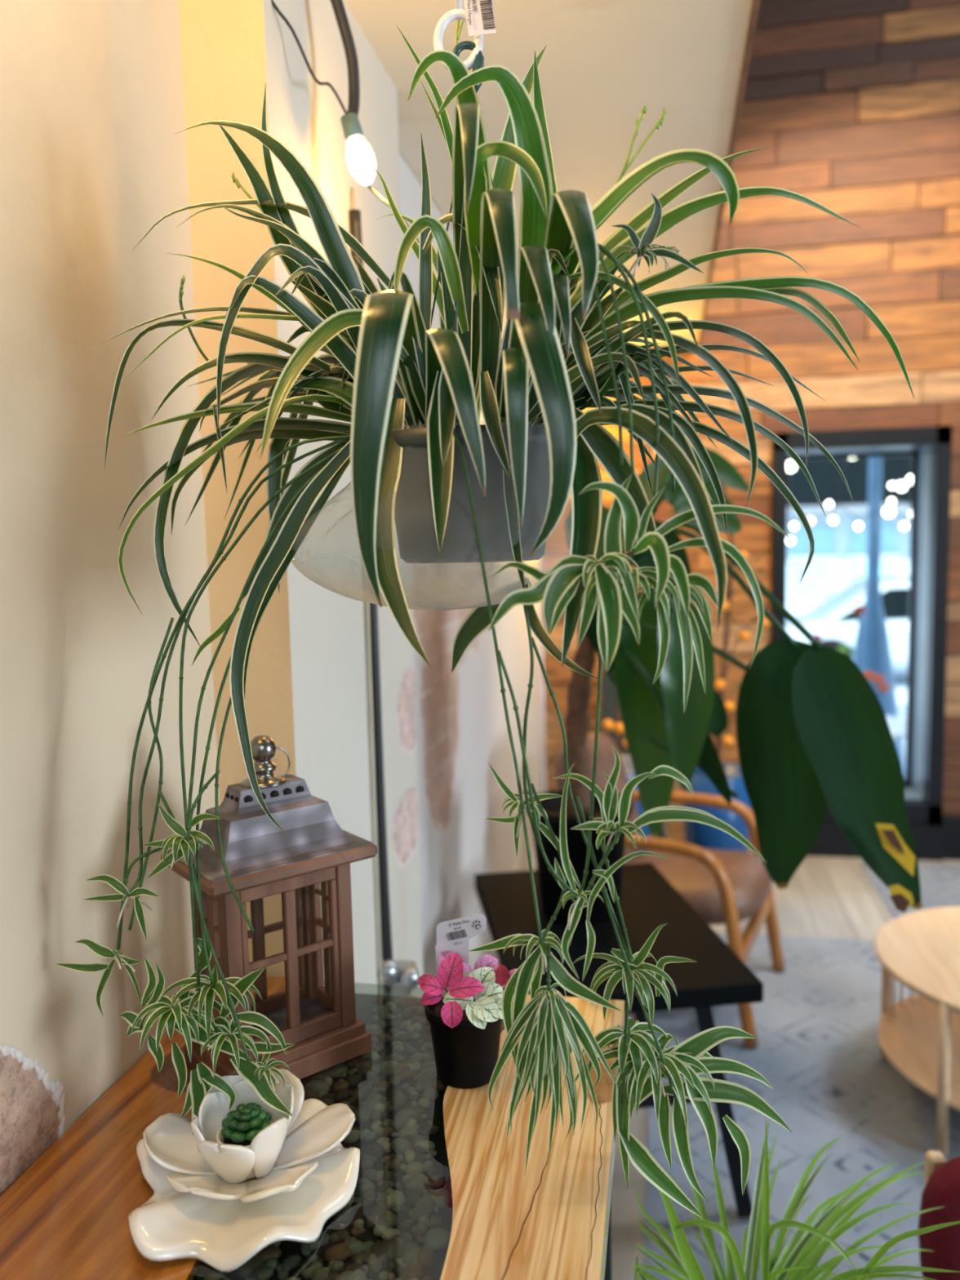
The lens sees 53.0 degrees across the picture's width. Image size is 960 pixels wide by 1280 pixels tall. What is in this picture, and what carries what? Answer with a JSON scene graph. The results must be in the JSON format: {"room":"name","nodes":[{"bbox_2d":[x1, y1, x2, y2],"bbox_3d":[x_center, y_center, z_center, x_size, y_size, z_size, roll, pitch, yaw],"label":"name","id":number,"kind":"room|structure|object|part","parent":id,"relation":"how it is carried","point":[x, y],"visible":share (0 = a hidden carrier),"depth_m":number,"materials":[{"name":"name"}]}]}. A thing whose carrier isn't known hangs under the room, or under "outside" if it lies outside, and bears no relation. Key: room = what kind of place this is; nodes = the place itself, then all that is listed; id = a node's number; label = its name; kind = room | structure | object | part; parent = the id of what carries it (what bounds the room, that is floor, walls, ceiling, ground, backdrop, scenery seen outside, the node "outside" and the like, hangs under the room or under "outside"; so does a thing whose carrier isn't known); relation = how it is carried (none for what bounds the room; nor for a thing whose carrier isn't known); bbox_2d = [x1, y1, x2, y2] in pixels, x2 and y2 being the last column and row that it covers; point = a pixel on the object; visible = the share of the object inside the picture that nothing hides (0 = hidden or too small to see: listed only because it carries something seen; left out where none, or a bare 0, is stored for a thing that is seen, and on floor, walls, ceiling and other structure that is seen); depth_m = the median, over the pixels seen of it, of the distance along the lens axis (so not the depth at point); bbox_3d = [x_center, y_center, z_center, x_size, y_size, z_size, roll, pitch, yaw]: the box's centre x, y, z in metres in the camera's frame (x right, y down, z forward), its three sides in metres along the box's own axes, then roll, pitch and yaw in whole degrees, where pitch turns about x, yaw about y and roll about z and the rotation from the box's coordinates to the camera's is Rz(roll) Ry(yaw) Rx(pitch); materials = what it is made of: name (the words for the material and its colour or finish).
{"room":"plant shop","nodes":[
{"label":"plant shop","id":0,"kind":"room"},
{"bbox_2d":[0,0,544,1195],"bbox_3d":[-0.377,-1.021,1.758,0.200,4.700,5.900,0,6,11],"label":"wall","id":1,"kind":"structure","parent":0,"point":[92,157],"depth_m":1.12,"materials":[{"name":"beige paint"}]},
{"bbox_2d":[178,0,423,997],"bbox_3d":[-0.364,-1.007,1.613,0.280,4.700,0.670,0,6,11],"label":"wall pier","id":2,"kind":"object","parent":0,"point":[307,680],"visible":0.4,"depth_m":1.41,"materials":[{"name":"beige paint"}]},
{"bbox_2d":[351,186,382,995],"bbox_3d":[-0.193,0.085,1.706,0.007,1.700,0.014,0,6,11],"label":"wire","id":3,"kind":"object","parent":2,"relation":"attached to","point":[353,188],"visible":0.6,"depth_m":1.72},
{"bbox_2d":[349,208,392,994],"bbox_3d":[-0.180,0.151,1.755,0.019,1.762,0.129,0,6,11],"label":"metal pole","id":4,"kind":"object","parent":2,"relation":"attached to","point":[354,214],"visible":0.32,"depth_m":1.73,"materials":[{"name":"black metal"}]},
{"bbox_2d":[377,959,419,996],"bbox_3d":[-0.161,0.632,1.823,0.087,0.095,0.119,-2,6,-9],"label":"fitting","id":5,"kind":"object","parent":2,"relation":"attached to","point":[402,975],"visible":0.8,"depth_m":1.77,"materials":[{"name":"metal"}]},
{"bbox_2d":[344,0,752,346],"bbox_3d":[0.224,-1.297,2.368,0.750,0.300,4.425,0,6,11],"label":"ceiling","id":6,"kind":"structure","parent":0,"point":[602,61],"depth_m":1.92,"materials":[{"name":"beige paint"}]},
{"bbox_2d":[271,0,346,113],"bbox_3d":[-0.248,-0.899,1.350,0.037,0.269,0.173,4,8,43],"label":"wire","id":7,"kind":"object","parent":6,"relation":"hanging from","point":[273,4],"visible":1,"depth_m":1.34,"materials":[{"name":"black rubber"}]},
{"bbox_2d":[330,0,359,115],"bbox_3d":[-0.205,-0.905,1.417,0.054,0.271,0.025,-4,6,-24],"label":"cable","id":8,"kind":"object","parent":6,"relation":"hanging from","point":[338,6],"visible":0.97,"depth_m":1.42,"materials":[{"name":"black plastic"}]},
{"bbox_2d":[340,112,363,140],"bbox_3d":[-0.191,-0.761,1.432,0.033,0.037,0.029,0,6,11],"label":"socket","id":9,"kind":"object","parent":8,"relation":"attached to","point":[351,126],"depth_m":1.42,"materials":[{"name":"green plastic"}]},
{"bbox_2d":[340,112,376,186],"bbox_3d":[-0.180,-0.728,1.433,0.052,0.103,0.043,0,6,11],"label":"bulb","id":10,"kind":"object","parent":8,"relation":"hanging from","point":[360,157],"visible":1,"depth_m":1.42,"materials":[{"name":"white glass"}]},
{"bbox_3d":[-0.177,-0.714,1.434,0.045,0.075,0.043,0,6,11],"label":"glass bulb","id":11,"kind":"part","parent":10,"relation":"part of","materials":[{"name":"white glass"}]},
{"bbox_2d":[433,0,483,71],"bbox_3d":[-0.026,-0.783,0.947,0.051,0.430,0.015,-1,6,-1],"label":"ring","id":12,"kind":"object","parent":6,"relation":"hanging from","point":[458,13],"visible":0.66,"depth_m":0.96,"materials":[{"name":"white plastic"}]},
{"bbox_2d":[463,0,496,36],"bbox_3d":[-0.001,-0.620,0.942,0.033,0.052,0.004,0,6,11],"label":"price tag","id":13,"kind":"object","parent":12,"relation":"hanging from","point":[480,17],"visible":1,"depth_m":0.94,"materials":[{"name":"white paper"}]},
{"bbox_2d":[57,8,914,1219],"bbox_3d":[-0.011,-0.052,0.977,0.853,1.257,0.378,0,6,11],"label":"spider plant","id":14,"kind":"object","parent":12,"relation":"hanging from","point":[455,488],"visible":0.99,"depth_m":0.93,"materials":[{"name":"plant"}]},
{"bbox_2d":[367,185,419,244],"bbox_3d":[-0.128,-0.639,1.466,0.095,0.087,0.012,-5,7,-29],"label":"stem","id":15,"kind":"object","parent":14,"relation":"attached to","point":[375,193],"visible":0.55,"depth_m":1.45,"materials":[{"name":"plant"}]},
{"bbox_3d":[-0.009,-0.148,1.010,0.190,0.130,0.190,0,6,11],"label":"pot","id":16,"kind":"part","parent":14,"relation":"part of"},
{"bbox_2d":[497,848,959,1279],"bbox_3d":[1.832,1.415,1.022,5.400,0.100,7.400,0,6,11],"label":"floor","id":17,"kind":"structure","parent":0,"point":[825,897],"depth_m":3.77,"materials":[{"name":"beige wood"}]},
{"bbox_2d":[0,976,624,1279],"bbox_3d":[-0.151,0.966,1.032,0.580,0.881,0.762,0,6,11],"label":"table","id":18,"kind":"object","parent":17,"relation":"on","point":[440,1193],"visible":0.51,"depth_m":0.95,"materials":[{"name":"brown wood"}]},
{"bbox_2d":[128,1068,359,1272],"bbox_3d":[-0.237,0.496,0.940,0.237,0.076,0.233,0,6,11],"label":"candle holder","id":19,"kind":"object","parent":18,"relation":"on","point":[202,1206],"visible":0.94,"depth_m":0.92,"materials":[{"name":"white ceramic"}]},
{"bbox_2d":[215,1120,272,1179],"bbox_3d":[-0.233,0.504,0.957,0.056,0.034,0.056,0,6,11],"label":"cup","id":20,"kind":"object","parent":19,"relation":"on","point":[260,1166],"depth_m":0.92,"materials":[{"name":"white ceramic"}]},
{"bbox_2d":[221,1102,271,1146],"bbox_3d":[-0.232,0.489,0.960,0.048,0.052,0.048,2,7,33],"label":"succulent","id":21,"kind":"object","parent":19,"relation":"on","point":[241,1126],"visible":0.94,"depth_m":0.95,"materials":[{"name":"green plant"}]},
{"bbox_2d":[160,735,377,1079],"bbox_3d":[-0.251,0.312,1.161,0.212,0.400,0.152,-6,7,-38],"label":"candle lantern","id":22,"kind":"object","parent":18,"relation":"on","point":[262,860],"visible":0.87,"depth_m":1.13,"materials":[{"name":"brown wood"}]},
{"bbox_3d":[-0.331,0.373,1.155,0.019,0.210,0.019,-6,7,-38],"label":"corner post","id":23,"kind":"part","parent":22,"relation":"part of","materials":[{"name":"brown wood"}]},
{"bbox_3d":[-0.308,0.376,1.121,0.010,0.210,0.064,-6,7,-38],"label":"frame","id":24,"kind":"part","parent":22,"relation":"part of","materials":[{"name":"brown wood"}]},
{"bbox_3d":[-0.280,0.378,1.090,0.019,0.210,0.019,-6,7,-38],"label":"corner post","id":25,"kind":"part","parent":22,"relation":"part of","materials":[{"name":"brown wood"}]},
{"bbox_3d":[-0.277,0.367,1.201,0.124,0.210,0.010,-6,7,-38],"label":"frame","id":26,"kind":"part","parent":22,"relation":"part of","materials":[{"name":"brown wood"}]},
{"bbox_3d":[-0.247,0.149,1.151,0.045,0.045,0.002,-6,7,-38],"label":"ring handle","id":27,"kind":"part","parent":22,"relation":"part of","materials":[{"name":"silver metal"}]},
{"bbox_3d":[-0.222,0.372,1.132,0.124,0.210,0.010,-6,7,-38],"label":"door","id":28,"kind":"part","parent":22,"relation":"part of","materials":[{"name":"brown wood"}]},
{"bbox_3d":[-0.247,0.473,1.177,0.148,0.003,0.088,-6,7,-38],"label":"plate","id":29,"kind":"part","parent":22,"relation":"part of","materials":[{"name":"wood"}]},
{"bbox_3d":[-0.219,0.361,1.243,0.019,0.210,0.019,-6,7,-38],"label":"corner post","id":30,"kind":"part","parent":22,"relation":"part of","materials":[{"name":"brown wood"}]},
{"bbox_3d":[-0.191,0.364,1.212,0.010,0.210,0.064,-6,7,-38],"label":"frame","id":31,"kind":"part","parent":22,"relation":"part of","materials":[{"name":"brown wood"}]},
{"bbox_3d":[-0.168,0.367,1.178,0.019,0.210,0.019,-6,7,-38],"label":"corner post","id":32,"kind":"part","parent":22,"relation":"part of","materials":[{"name":"brown wood"}]},
{"bbox_2d":[417,951,516,1088],"bbox_3d":[-0.006,0.434,1.119,0.123,0.154,0.109,0,6,11],"label":"plant","id":33,"kind":"object","parent":18,"relation":"on","point":[465,1024],"visible":0.87,"depth_m":1.09,"materials":[{"name":"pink plant"}]},
{"bbox_2d":[435,913,486,997],"bbox_3d":[-0.023,0.382,1.153,0.063,0.112,0.005,0,6,11],"label":"plant tag","id":34,"kind":"object","parent":33,"relation":"on","point":[454,935],"visible":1,"depth_m":1.15,"materials":[{"name":"white"}]},
{"bbox_2d":[471,920,480,928],"bbox_3d":[-0.004,0.339,1.145,0.011,0.011,0.001,0,6,11],"label":"print","id":35,"kind":"object","parent":34,"relation":"attached to","point":[476,924],"depth_m":1.15,"materials":[{"name":"black"}]},
{"bbox_3d":[-0.016,0.466,1.131,0.096,0.088,0.096,0,6,11],"label":"pot","id":36,"kind":"part","parent":33,"relation":"part of","materials":[{"name":"black plastic"}]},
{"bbox_3d":[0.152,0.955,1.299,0.050,0.835,0.050,0,6,11],"label":"leg","id":37,"kind":"part","parent":18,"relation":"part of","materials":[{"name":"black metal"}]},
{"bbox_2d":[474,862,763,1217],"bbox_3d":[0.302,0.975,2.454,0.530,0.541,0.803,-2,6,-7],"label":"side table","id":38,"kind":"object","parent":17,"relation":"on","point":[648,901],"visible":0.42,"depth_m":2.27,"materials":[{"name":"laminate"}]},
{"bbox_3d":[0.446,0.951,2.834,0.145,0.505,0.048,-5,7,-31],"label":"leg","id":39,"kind":"part","parent":38,"relation":"part of","materials":[{"name":"black metal"}]},
{"bbox_3d":[0.535,1.020,2.123,0.135,0.503,0.038,0,6,17],"label":"leg","id":40,"kind":"part","parent":38,"relation":"part of","materials":[{"name":"black metal"}]},
{"bbox_2d":[525,445,923,923],"bbox_3d":[0.517,0.125,2.237,0.929,1.183,0.505,1,6,22],"label":"plant","id":41,"kind":"object","parent":38,"relation":"on","point":[813,734],"visible":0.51,"depth_m":2.08,"materials":[{"name":"green plant"}]},
{"bbox_3d":[0.257,0.558,2.485,0.274,0.285,0.274,0,6,11],"label":"pot","id":42,"kind":"part","parent":41,"relation":"part of","materials":[{"name":"black plastic"}]},
{"bbox_2d":[603,699,650,851],"bbox_3d":[0.534,0.654,3.804,0.340,0.919,0.340,0,6,11],"label":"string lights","id":43,"kind":"object","parent":17,"relation":"on","point":[608,725],"visible":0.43,"depth_m":3.70,"materials":[{"name":"brown plant"}]},
{"bbox_3d":[0.537,0.799,3.819,0.340,0.627,0.340,0,6,11],"label":"pot","id":44,"kind":"part","parent":43,"relation":"part of","materials":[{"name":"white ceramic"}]},
{"bbox_2d":[600,670,669,839],"bbox_3d":[0.723,0.575,4.460,0.335,0.842,0.331,0,6,11],"label":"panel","id":45,"kind":"object","parent":17,"relation":"on","point":[609,696],"visible":0.02,"depth_m":4.54,"materials":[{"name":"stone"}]},
{"bbox_3d":[0.799,0.575,4.441,0.023,0.840,0.360,-3,6,-16],"label":"panel frame","id":46,"kind":"part","parent":45,"relation":"part of","materials":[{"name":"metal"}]},
{"bbox_2d":[670,469,769,852],"bbox_3d":[0.953,0.193,3.880,0.429,1.803,0.290,0,6,11],"label":"citrus tree","id":47,"kind":"object","parent":17,"relation":"on","point":[704,836],"visible":0.47,"depth_m":3.82,"materials":[{"name":"brown plant"}]},
{"bbox_3d":[0.969,0.810,3.941,0.290,0.563,0.290,0,6,11],"label":"pot","id":48,"kind":"part","parent":47,"relation":"part of","materials":[{"name":"blue ceramic"}]},
{"bbox_2d":[644,932,959,1279],"bbox_3d":[1.734,1.257,2.100,2.700,0.004,2.800,0,6,11],"label":"area rug","id":49,"kind":"object","parent":17,"relation":"on","point":[816,1021],"visible":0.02,"depth_m":2.52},
{"bbox_2d":[555,731,785,1048],"bbox_3d":[0.622,0.750,3.183,0.675,0.840,0.592,1,6,25],"label":"wooden armchair","id":50,"kind":"object","parent":49,"relation":"on","point":[728,887],"visible":0.55,"depth_m":3.03,"materials":[{"name":"brown leather"}]},
{"bbox_3d":[0.407,0.560,3.265,0.207,0.469,0.500,2,6,27],"label":"backrest","id":51,"kind":"part","parent":50,"relation":"part of","materials":[{"name":"brown leather"}]},
{"bbox_3d":[0.539,0.894,2.933,0.602,0.600,0.042,1,6,25],"label":"arm","id":52,"kind":"part","parent":50,"relation":"part of"},
{"bbox_3d":[0.665,0.804,3.169,0.556,0.174,0.499,1,6,23],"label":"seat","id":53,"kind":"part","parent":50,"relation":"part of","materials":[{"name":"brown leather"}]},
{"bbox_3d":[0.775,0.840,3.427,0.602,0.600,0.042,1,6,25],"label":"arm","id":54,"kind":"part","parent":50,"relation":"part of"},
{"bbox_3d":[0.875,0.919,3.081,0.030,0.050,0.520,1,6,25],"label":"rail","id":55,"kind":"part","parent":50,"relation":"part of","materials":[{"name":"brown wood"}]},
{"bbox_2d":[632,1117,959,1279],"bbox_3d":[0.502,0.981,1.335,0.570,0.752,0.679,0,6,11],"label":"grassy plant","id":56,"kind":"object","parent":49,"relation":"on","point":[798,1260],"visible":0.97,"depth_m":1.41,"materials":[{"name":"green leaf"}]},
{"bbox_2d":[874,906,959,1156],"bbox_3d":[1.433,1.020,2.492,0.770,0.388,0.770,0,6,11],"label":"coffee table","id":57,"kind":"object","parent":49,"relation":"on","point":[919,1034],"visible":0.98,"depth_m":2.54,"materials":[{"name":"brown wood"}]},
{"bbox_3d":[1.156,1.003,2.739,0.027,0.384,0.027,0,6,11],"label":"leg","id":58,"kind":"part","parent":57,"relation":"part of","materials":[{"name":"brown wood"}]},
{"bbox_2d":[877,994,959,1111],"bbox_3d":[1.434,1.082,2.498,0.744,0.017,0.744,0,6,11],"label":"shelf","id":59,"kind":"object","parent":57,"relation":"attached to","point":[908,1036],"depth_m":2.56,"materials":[{"name":"brown wood"}]},
{"bbox_3d":[1.111,1.047,2.307,0.027,0.384,0.027,0,6,11],"label":"leg","id":60,"kind":"part","parent":57,"relation":"part of","materials":[{"name":"brown wood"}]},
{"bbox_2d":[918,1151,959,1279],"bbox_3d":[0.971,1.123,1.476,0.491,0.408,0.611,0,6,11],"label":"chair","id":61,"kind":"object","parent":49,"relation":"on","point":[942,1177],"visible":0.91,"depth_m":1.68,"materials":[{"name":"fabric"}]},
{"bbox_3d":[0.845,1.069,1.791,0.032,0.240,0.030,-1,6,5],"label":"post","id":62,"kind":"part","parent":61,"relation":"part of","materials":[{"name":"brown wood"}]},
{"bbox_2d":[858,860,959,919],"bbox_3d":[2.505,1.062,3.876,1.700,0.004,0.860,0,6,11],"label":"runner rug","id":63,"kind":"object","parent":17,"relation":"on","point":[940,883],"visible":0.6,"depth_m":4.10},
{"bbox_2d":[542,0,959,848],"bbox_3d":[2.619,-1.337,4.242,4.740,4.700,0.174,0,6,11],"label":"wall","id":64,"kind":"structure","parent":0,"point":[855,104],"depth_m":4.31,"materials":[{"name":"brown wood"}]},
{"bbox_2d":[697,0,760,344],"bbox_3d":[0.598,-1.164,2.310,0.012,0.050,4.425,0,6,11],"label":"trim","id":65,"kind":"structure","parent":64,"relation":"attached to","point":[755,3],"depth_m":2.00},
{"bbox_2d":[770,425,952,861],"bbox_3d":[1.770,0.017,4.592,0.758,1.975,0.385,0,6,11],"label":"window frame","id":66,"kind":"structure","parent":64,"relation":"in","point":[930,447],"depth_m":4.44,"materials":[{"name":"black metal"}]},
{"bbox_2d":[942,814,959,860],"bbox_3d":[3.556,0.908,4.189,2.895,0.200,0.050,0,6,11],"label":"baseboard","id":67,"kind":"structure","parent":64,"relation":"attached to","point":[950,823],"depth_m":4.43,"materials":[{"name":"black metal"}]},
{"label":"outside","id":68,"kind":"structure","parent":0,"visible":0},
{"bbox_2d":[542,612,907,791],"bbox_3d":[6.004,0.202,15.242,30.000,0.100,22.000,0,6,11],"label":"ground","id":69,"kind":"structure","parent":68,"point":[900,671],"depth_m":11.06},
{"bbox_2d":[541,455,911,612],"bbox_3d":[7.388,-3.970,22.475,26.000,6.700,2.500,0,6,11],"label":"building","id":70,"kind":"structure","parent":69,"relation":"on","point":[839,558],"depth_m":22.49,"materials":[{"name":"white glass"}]},
{"bbox_2d":[837,644,853,658],"bbox_3d":[3.014,0.486,7.966,0.320,0.914,0.320,0,6,11],"label":"potted shrub","id":71,"kind":"object","parent":69,"relation":"on","point":[844,649],"visible":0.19,"depth_m":7.95,"materials":[{"name":"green plant"}]},
{"bbox_2d":[786,575,909,664],"bbox_3d":[5.533,-0.134,11.690,4.400,1.285,1.750,0,6,11],"label":"parked car","id":72,"kind":"object","parent":69,"relation":"on","point":[833,618],"visible":0.16,"depth_m":11.11,"materials":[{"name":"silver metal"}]},
{"bbox_2d":[813,605,890,695],"bbox_3d":[2.210,0.485,5.669,0.363,1.408,0.373,-4,6,-28],"label":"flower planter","id":73,"kind":"object","parent":69,"relation":"on","point":[858,610],"visible":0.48,"depth_m":5.49,"materials":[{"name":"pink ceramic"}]},
{"bbox_3d":[2.169,0.230,5.543,0.016,0.826,0.208,0,6,16],"label":"stem","id":74,"kind":"part","parent":73,"relation":"part of","materials":[{"name":"white"}]},
{"bbox_2d":[852,456,905,779],"bbox_3d":[2.812,-0.400,6.889,0.480,2.900,0.468,0,6,11],"label":"closed patio umbrella","id":75,"kind":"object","parent":69,"relation":"on","point":[874,653],"depth_m":6.83,"materials":[{"name":"blue fabric"}]},
{"bbox_2d":[885,715,906,742],"bbox_3d":[2.413,0.837,6.071,0.730,0.622,0.730,0,6,11],"label":"patio table","id":76,"kind":"object","parent":69,"relation":"on","point":[897,726],"visible":0.13,"depth_m":5.95,"materials":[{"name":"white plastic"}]},
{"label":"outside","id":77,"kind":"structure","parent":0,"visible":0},
{"bbox_2d":[786,457,911,543],"bbox_3d":[2.737,-1.041,7.042,1.090,0.646,1.067,0,6,11],"label":"string light","id":78,"kind":"object","parent":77,"point":[888,511],"visible":0.75,"depth_m":6.65,"materials":[{"name":"glowing white bulb light"}]},
{"bbox_3d":[2.153,-0.689,6.679,0.044,0.044,0.042,0,6,11],"label":"bulb","id":79,"kind":"part","parent":78,"relation":"part of","materials":[{"name":"white glass"}]},
{"bbox_3d":[2.137,-1.196,6.629,0.070,0.070,0.067,0,6,11],"label":"bulb","id":80,"kind":"part","parent":78,"relation":"part of","materials":[{"name":"white glass"}]},
{"bbox_3d":[2.172,-0.788,6.665,0.044,0.044,0.042,0,6,11],"label":"bulb","id":81,"kind":"part","parent":78,"relation":"part of","materials":[{"name":"white glass"}]},
{"bbox_3d":[2.604,-0.940,7.590,0.044,0.044,0.042,0,6,11],"label":"bulb","id":82,"kind":"part","parent":78,"relation":"part of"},
{"bbox_3d":[2.737,-1.065,7.551,0.044,0.044,0.042,0,6,11],"label":"bulb","id":83,"kind":"part","parent":78,"relation":"part of","materials":[{"name":"white glass"}]},
{"bbox_3d":[2.424,-0.823,6.613,0.044,0.044,0.042,0,6,11],"label":"bulb","id":84,"kind":"part","parent":78,"relation":"part of","materials":[{"name":"white glass"}]},
{"bbox_3d":[2.587,-0.779,6.586,0.044,0.044,0.042,0,6,11],"label":"bulb","id":85,"kind":"part","parent":78,"relation":"part of","materials":[{"name":"white glass"}]},
{"bbox_3d":[2.776,-0.873,6.540,0.070,0.070,0.067,0,6,11],"label":"bulb","id":86,"kind":"part","parent":78,"relation":"part of","materials":[{"name":"white glass"}]},
{"bbox_3d":[3.188,-1.073,7.463,0.044,0.044,0.042,0,6,11],"label":"bulb","id":87,"kind":"part","parent":78,"relation":"part of","materials":[{"name":"white glass"}]},
{"bbox_3d":[3.188,-1.195,7.450,0.044,0.044,0.042,0,6,11],"label":"bulb","id":88,"kind":"part","parent":78,"relation":"part of","materials":[{"name":"white glass"}]},
{"bbox_3d":[3.255,-1.188,7.438,0.070,0.070,0.067,0,6,11],"label":"bulb","id":89,"kind":"part","parent":78,"relation":"part of","materials":[{"name":"white glass"}]},
{"bbox_3d":[2.876,-0.772,6.531,0.044,0.044,0.042,0,6,11],"label":"bulb","id":90,"kind":"part","parent":78,"relation":"part of","materials":[{"name":"white glass"}]},
{"bbox_3d":[3.328,-1.236,7.419,0.070,0.070,0.067,0,6,11],"label":"bulb","id":91,"kind":"part","parent":78,"relation":"part of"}
]}

